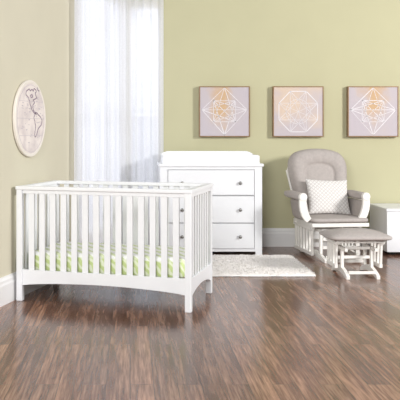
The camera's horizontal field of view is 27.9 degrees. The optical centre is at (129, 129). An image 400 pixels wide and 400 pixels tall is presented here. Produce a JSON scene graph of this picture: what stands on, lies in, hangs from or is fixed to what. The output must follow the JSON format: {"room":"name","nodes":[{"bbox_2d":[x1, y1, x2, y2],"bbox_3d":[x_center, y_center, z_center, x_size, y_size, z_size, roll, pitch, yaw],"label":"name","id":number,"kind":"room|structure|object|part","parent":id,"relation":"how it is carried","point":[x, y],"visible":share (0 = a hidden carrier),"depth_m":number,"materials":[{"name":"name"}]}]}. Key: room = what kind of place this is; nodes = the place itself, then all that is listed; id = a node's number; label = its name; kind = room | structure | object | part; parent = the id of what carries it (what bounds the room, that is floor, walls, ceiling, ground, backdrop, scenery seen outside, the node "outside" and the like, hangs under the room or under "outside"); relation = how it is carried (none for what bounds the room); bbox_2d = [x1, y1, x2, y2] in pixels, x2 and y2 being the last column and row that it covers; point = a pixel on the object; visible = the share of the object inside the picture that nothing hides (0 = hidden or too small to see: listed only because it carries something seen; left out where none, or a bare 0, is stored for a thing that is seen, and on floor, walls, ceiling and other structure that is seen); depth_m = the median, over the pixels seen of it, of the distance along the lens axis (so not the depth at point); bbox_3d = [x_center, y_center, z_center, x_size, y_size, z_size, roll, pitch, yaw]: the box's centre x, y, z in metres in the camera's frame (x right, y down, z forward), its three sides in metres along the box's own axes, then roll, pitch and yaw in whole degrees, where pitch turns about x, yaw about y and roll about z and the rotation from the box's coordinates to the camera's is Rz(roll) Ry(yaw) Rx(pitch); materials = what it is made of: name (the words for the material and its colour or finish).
{"room":"children's room","nodes":[
{"label":"children's room","id":0,"kind":"room"},
{"bbox_2d":[0,0,73,277],"bbox_3d":[-1.382,-0.235,5.020,0.142,3.150,8.761,0,0,17],"label":"wall","id":1,"kind":"structure","parent":0,"point":[37,36],"depth_m":6.73,"materials":[{"name":"beige paint"}]},
{"bbox_2d":[0,272,46,306],"bbox_3d":[-1.305,1.234,4.996,0.022,0.212,8.760,0,0,17],"label":"baseboard","id":2,"kind":"structure","parent":1,"relation":"attached to","point":[8,282],"depth_m":6.22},
{"bbox_2d":[12,80,45,156],"bbox_3d":[-0.825,-0.095,6.595,0.026,0.632,0.632,0,0,16],"label":"map","id":3,"kind":"object","parent":1,"relation":"attached to","point":[29,113],"visible":1,"depth_m":6.56,"materials":[{"name":"paper"}]},
{"bbox_2d":[74,0,163,244],"bbox_3d":[-0.216,-0.150,8.393,0.356,2.940,1.906,0,0,28],"label":"sheer curtain","id":4,"kind":"object","parent":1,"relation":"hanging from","point":[119,44],"visible":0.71,"depth_m":8.67,"materials":[{"name":"white fabric"}]},
{"bbox_3d":[-0.345,-0.142,8.074,0.057,2.925,1.245,0,0,17],"label":"panel","id":5,"kind":"part","parent":4,"relation":"part of","materials":[{"name":"white fabric"}]},
{"bbox_3d":[0.022,-0.142,8.974,0.755,2.925,0.263,0,0,-42],"label":"panel","id":6,"kind":"part","parent":4,"relation":"part of","materials":[{"name":"white fabric"}]},
{"bbox_2d":[0,247,399,399],"bbox_3d":[1.320,1.390,5.000,7.759,0.100,8.400,0,0,0],"label":"floor","id":7,"kind":"structure","parent":0,"point":[326,335],"depth_m":5.12,"materials":[{"name":"brown wood"}]},
{"bbox_2d":[15,180,212,312],"bbox_3d":[-0.106,0.890,6.438,1.417,0.900,0.787,0,0,18],"label":"crib","id":8,"kind":"object","parent":7,"relation":"on","point":[53,207],"visible":0.91,"depth_m":6.15,"materials":[{"name":"white paint"}]},
{"bbox_3d":[-0.863,0.904,6.295,0.048,0.872,0.048,0,0,17],"label":"post","id":9,"kind":"part","parent":8,"relation":"part of","materials":[{"name":"white paint"}]},
{"bbox_3d":[-0.754,0.454,6.642,0.060,0.028,0.667,0,0,17],"label":"rail","id":10,"kind":"part","parent":8,"relation":"part of","materials":[{"name":"white paint"}]},
{"bbox_3d":[-0.644,0.904,6.989,0.048,0.872,0.048,0,0,17],"label":"post","id":11,"kind":"part","parent":8,"relation":"part of","materials":[{"name":"white paint"}]},
{"bbox_3d":[-0.215,0.483,6.095,1.309,0.030,0.028,0,0,17],"label":"rail","id":12,"kind":"part","parent":8,"relation":"part of","materials":[{"name":"white paint"}]},
{"bbox_3d":[-0.216,0.454,6.091,1.417,0.028,0.060,0,0,17],"label":"rail","id":13,"kind":"part","parent":8,"relation":"part of","materials":[{"name":"white paint"}]},
{"bbox_3d":[-0.215,1.156,6.095,1.309,0.123,0.032,0,0,18],"label":"rail","id":14,"kind":"part","parent":8,"relation":"part of","materials":[{"name":"white paint"}]},
{"bbox_2d":[35,242,184,277],"bbox_3d":[-0.106,1.036,6.438,1.275,0.164,0.645,0,0,17],"label":"mattress","id":15,"kind":"object","parent":8,"relation":"on","point":[90,245],"visible":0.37,"depth_m":6.18,"materials":[{"name":"green fabric"}]},
{"bbox_3d":[0.003,0.454,6.785,1.417,0.028,0.060,0,0,18],"label":"rail","id":16,"kind":"part","parent":8,"relation":"part of","materials":[{"name":"white paint"}]},
{"bbox_3d":[0.431,0.904,5.887,0.048,0.872,0.048,0,0,17],"label":"post","id":17,"kind":"part","parent":8,"relation":"part of","materials":[{"name":"white paint"}]},
{"bbox_3d":[0.541,0.454,6.234,0.060,0.028,0.667,0,0,17],"label":"rail","id":18,"kind":"part","parent":8,"relation":"part of","materials":[{"name":"white paint"}]},
{"bbox_3d":[0.544,0.483,6.233,0.028,0.030,0.679,0,0,17],"label":"rail","id":19,"kind":"part","parent":8,"relation":"part of","materials":[{"name":"white paint"}]},
{"bbox_3d":[0.544,1.165,6.233,0.032,0.139,0.679,0,0,17],"label":"rail","id":20,"kind":"part","parent":8,"relation":"part of","materials":[{"name":"white paint"}]},
{"bbox_3d":[0.650,0.904,6.580,0.048,0.872,0.048,0,0,18],"label":"post","id":21,"kind":"part","parent":8,"relation":"part of","materials":[{"name":"white paint"}]},
{"bbox_2d":[157,162,263,254],"bbox_3d":[0.867,0.850,8.789,1.122,0.980,0.539,0,0,0],"label":"dresser","id":22,"kind":"object","parent":7,"relation":"on","point":[237,188],"visible":0.69,"depth_m":8.55,"materials":[{"name":"white paint"}]},
{"bbox_2d":[161,151,259,163],"bbox_3d":[0.867,0.299,8.800,1.040,0.122,0.470,0,0,0],"label":"tray","id":23,"kind":"object","parent":22,"relation":"on","point":[168,157],"visible":1,"depth_m":8.56,"materials":[{"name":"white paint"}]},
{"bbox_3d":[0.867,0.299,9.026,1.040,0.122,0.018,0,0,0],"label":"rail","id":24,"kind":"part","parent":23,"relation":"part of","materials":[{"name":"white paint"}]},
{"bbox_3d":[0.867,0.314,8.574,1.040,0.092,0.018,0,0,0],"label":"rail","id":25,"kind":"part","parent":23,"relation":"part of","materials":[{"name":"white paint"}]},
{"bbox_3d":[0.867,0.561,8.558,0.920,0.267,0.020,0,0,0],"label":"drawer","id":26,"kind":"part","parent":22,"relation":"part of","materials":[{"name":"white paint"}]},
{"bbox_3d":[0.867,1.135,8.558,0.920,0.266,0.020,0,0,0],"label":"drawer","id":27,"kind":"part","parent":22,"relation":"part of","materials":[{"name":"white paint"}]},
{"bbox_3d":[0.867,0.849,8.558,0.920,0.283,0.020,0,0,0],"label":"drawer","id":28,"kind":"part","parent":22,"relation":"part of","materials":[{"name":"white paint"}]},
{"bbox_2d":[212,254,315,276],"bbox_3d":[1.203,1.315,7.851,1.040,0.048,1.139,0,0,0],"label":"shag rug","id":29,"kind":"object","parent":7,"relation":"on","point":[222,265],"visible":0.93,"depth_m":7.64,"materials":[{"name":"fabric"}]},
{"bbox_2d":[284,149,369,262],"bbox_3d":[2.071,0.774,8.515,0.768,1.133,0.922,0,0,-6],"label":"glider chair","id":30,"kind":"object","parent":7,"relation":"on","point":[313,164],"visible":0.81,"depth_m":8.62,"materials":[{"name":"grey fabric"}]},
{"bbox_3d":[2.078,0.655,8.854,0.684,0.735,0.246,0,0,-6],"label":"frame","id":31,"kind":"part","parent":30,"relation":"part of","materials":[{"name":"white wood"}]},
{"bbox_3d":[1.761,0.794,8.440,0.126,0.300,0.565,0,0,-6],"label":"arm","id":32,"kind":"part","parent":30,"relation":"part of","materials":[{"name":"white wood"}]},
{"bbox_3d":[1.859,1.137,8.559,0.038,0.325,0.610,0,0,-6],"label":"panel","id":33,"kind":"part","parent":30,"relation":"part of","materials":[{"name":"white wood"}]},
{"bbox_3d":[1.931,1.296,8.441,0.032,0.088,0.800,0,0,-6],"label":"foot rail","id":34,"kind":"part","parent":30,"relation":"part of","materials":[{"name":"white wood"}]},
{"bbox_2d":[288,149,346,210],"bbox_3d":[2.083,0.559,8.805,0.667,0.703,0.325,0,0,-6],"label":"cushion","id":35,"kind":"object","parent":30,"relation":"on","point":[313,164],"depth_m":8.79,"materials":[{"name":"grey fabric"}]},
{"bbox_2d":[305,179,350,213],"bbox_3d":[2.124,0.718,8.582,0.476,0.382,0.200,0,0,-6],"label":"throw pillow","id":36,"kind":"object","parent":30,"relation":"on","point":[325,197],"visible":1,"depth_m":8.53,"materials":[{"name":"white fabric"}]},
{"bbox_3d":[2.118,0.981,8.475,0.600,0.058,0.640,0,0,-6],"label":"seat frame","id":37,"kind":"part","parent":30,"relation":"part of","materials":[{"name":"white wood"}]},
{"bbox_2d":[308,214,367,222],"bbox_3d":[2.119,0.924,8.465,0.624,0.059,0.650,0,0,-6],"label":"seat cushion","id":38,"kind":"object","parent":30,"relation":"on","point":[312,218],"depth_m":8.18,"materials":[{"name":"grey fabric"}]},
{"bbox_3d":[2.307,1.296,8.480,0.032,0.088,0.800,0,0,-6],"label":"foot rail","id":39,"kind":"part","parent":30,"relation":"part of","materials":[{"name":"white wood"}]},
{"bbox_3d":[2.353,1.137,8.611,0.038,0.325,0.610,0,0,-6],"label":"panel","id":40,"kind":"part","parent":30,"relation":"part of","materials":[{"name":"white wood"}]},
{"bbox_3d":[2.384,0.794,8.506,0.126,0.300,0.565,0,0,-6],"label":"arm","id":41,"kind":"part","parent":30,"relation":"part of","materials":[{"name":"white wood"}]},
{"bbox_2d":[319,228,391,279],"bbox_3d":[2.085,1.126,7.415,0.580,0.428,0.510,0,0,-1],"label":"ottoman","id":42,"kind":"object","parent":7,"relation":"on","point":[336,236],"visible":1,"depth_m":7.32,"materials":[{"name":"white wood"}]},
{"bbox_3d":[1.880,1.139,7.426,0.038,0.242,0.340,0,0,-1],"label":"panel","id":43,"kind":"part","parent":42,"relation":"part of","materials":[{"name":"white wood"}]},
{"bbox_3d":[1.949,1.296,7.408,0.032,0.088,0.500,0,0,-1],"label":"foot rail","id":44,"kind":"part","parent":42,"relation":"part of","materials":[{"name":"white wood"}]},
{"bbox_3d":[2.085,1.018,7.435,0.450,0.016,0.380,0,0,-1],"label":"seat frame","id":45,"kind":"part","parent":42,"relation":"part of","materials":[{"name":"white wood"}]},
{"bbox_2d":[319,228,391,240],"bbox_3d":[2.085,0.961,7.420,0.580,0.098,0.500,0,0,-1],"label":"cushion","id":46,"kind":"object","parent":42,"relation":"on","point":[338,234],"depth_m":7.23,"materials":[{"name":"grey fabric"}]},
{"bbox_3d":[2.221,1.296,7.412,0.032,0.088,0.500,0,0,-1],"label":"foot rail","id":47,"kind":"part","parent":42,"relation":"part of","materials":[{"name":"white wood"}]},
{"bbox_3d":[2.290,1.139,7.434,0.038,0.242,0.340,0,0,-1],"label":"panel","id":48,"kind":"part","parent":42,"relation":"part of","materials":[{"name":"white wood"}]},
{"bbox_2d":[370,203,399,253],"bbox_3d":[3.270,1.090,8.848,1.070,0.500,0.635,0,0,0],"label":"storage chest","id":49,"kind":"object","parent":7,"relation":"on","point":[384,217],"visible":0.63,"depth_m":8.56,"materials":[{"name":"white paint"}]},
{"bbox_3d":[3.270,0.854,8.848,1.070,0.028,0.635,0,0,0],"label":"lid","id":50,"kind":"part","parent":49,"relation":"part of","materials":[{"name":"white paint"}]},
{"bbox_2d":[164,0,399,227],"bbox_3d":[2.564,-0.235,9.270,5.271,3.150,0.140,0,0,0],"label":"wall","id":51,"kind":"structure","parent":0,"point":[335,45],"depth_m":9.20,"materials":[{"name":"paint"}]},
{"bbox_2d":[199,86,249,136],"bbox_3d":[1.079,-0.211,9.165,0.578,0.578,0.065,0,0,0],"label":"framed picture","id":52,"kind":"object","parent":51,"relation":"attached to","point":[224,111],"visible":1,"depth_m":9.14,"materials":[{"name":"brown paper"}]},
{"bbox_2d":[272,86,323,136],"bbox_3d":[1.922,-0.211,9.165,0.578,0.578,0.065,0,0,0],"label":"framed picture","id":53,"kind":"object","parent":51,"relation":"attached to","point":[297,111],"visible":1,"depth_m":9.14,"materials":[{"name":"brown paper"}]},
{"bbox_2d":[262,228,369,246],"bbox_3d":[2.565,1.234,9.189,5.270,0.212,0.022,0,0,0],"label":"baseboard","id":54,"kind":"structure","parent":51,"relation":"attached to","point":[271,237],"depth_m":9.18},
{"bbox_2d":[346,86,398,136],"bbox_3d":[2.777,-0.211,9.165,0.578,0.578,0.065,0,0,0],"label":"framed picture","id":55,"kind":"object","parent":51,"relation":"attached to","point":[371,111],"visible":1,"depth_m":9.14,"materials":[{"name":"brown paper"}]}
]}

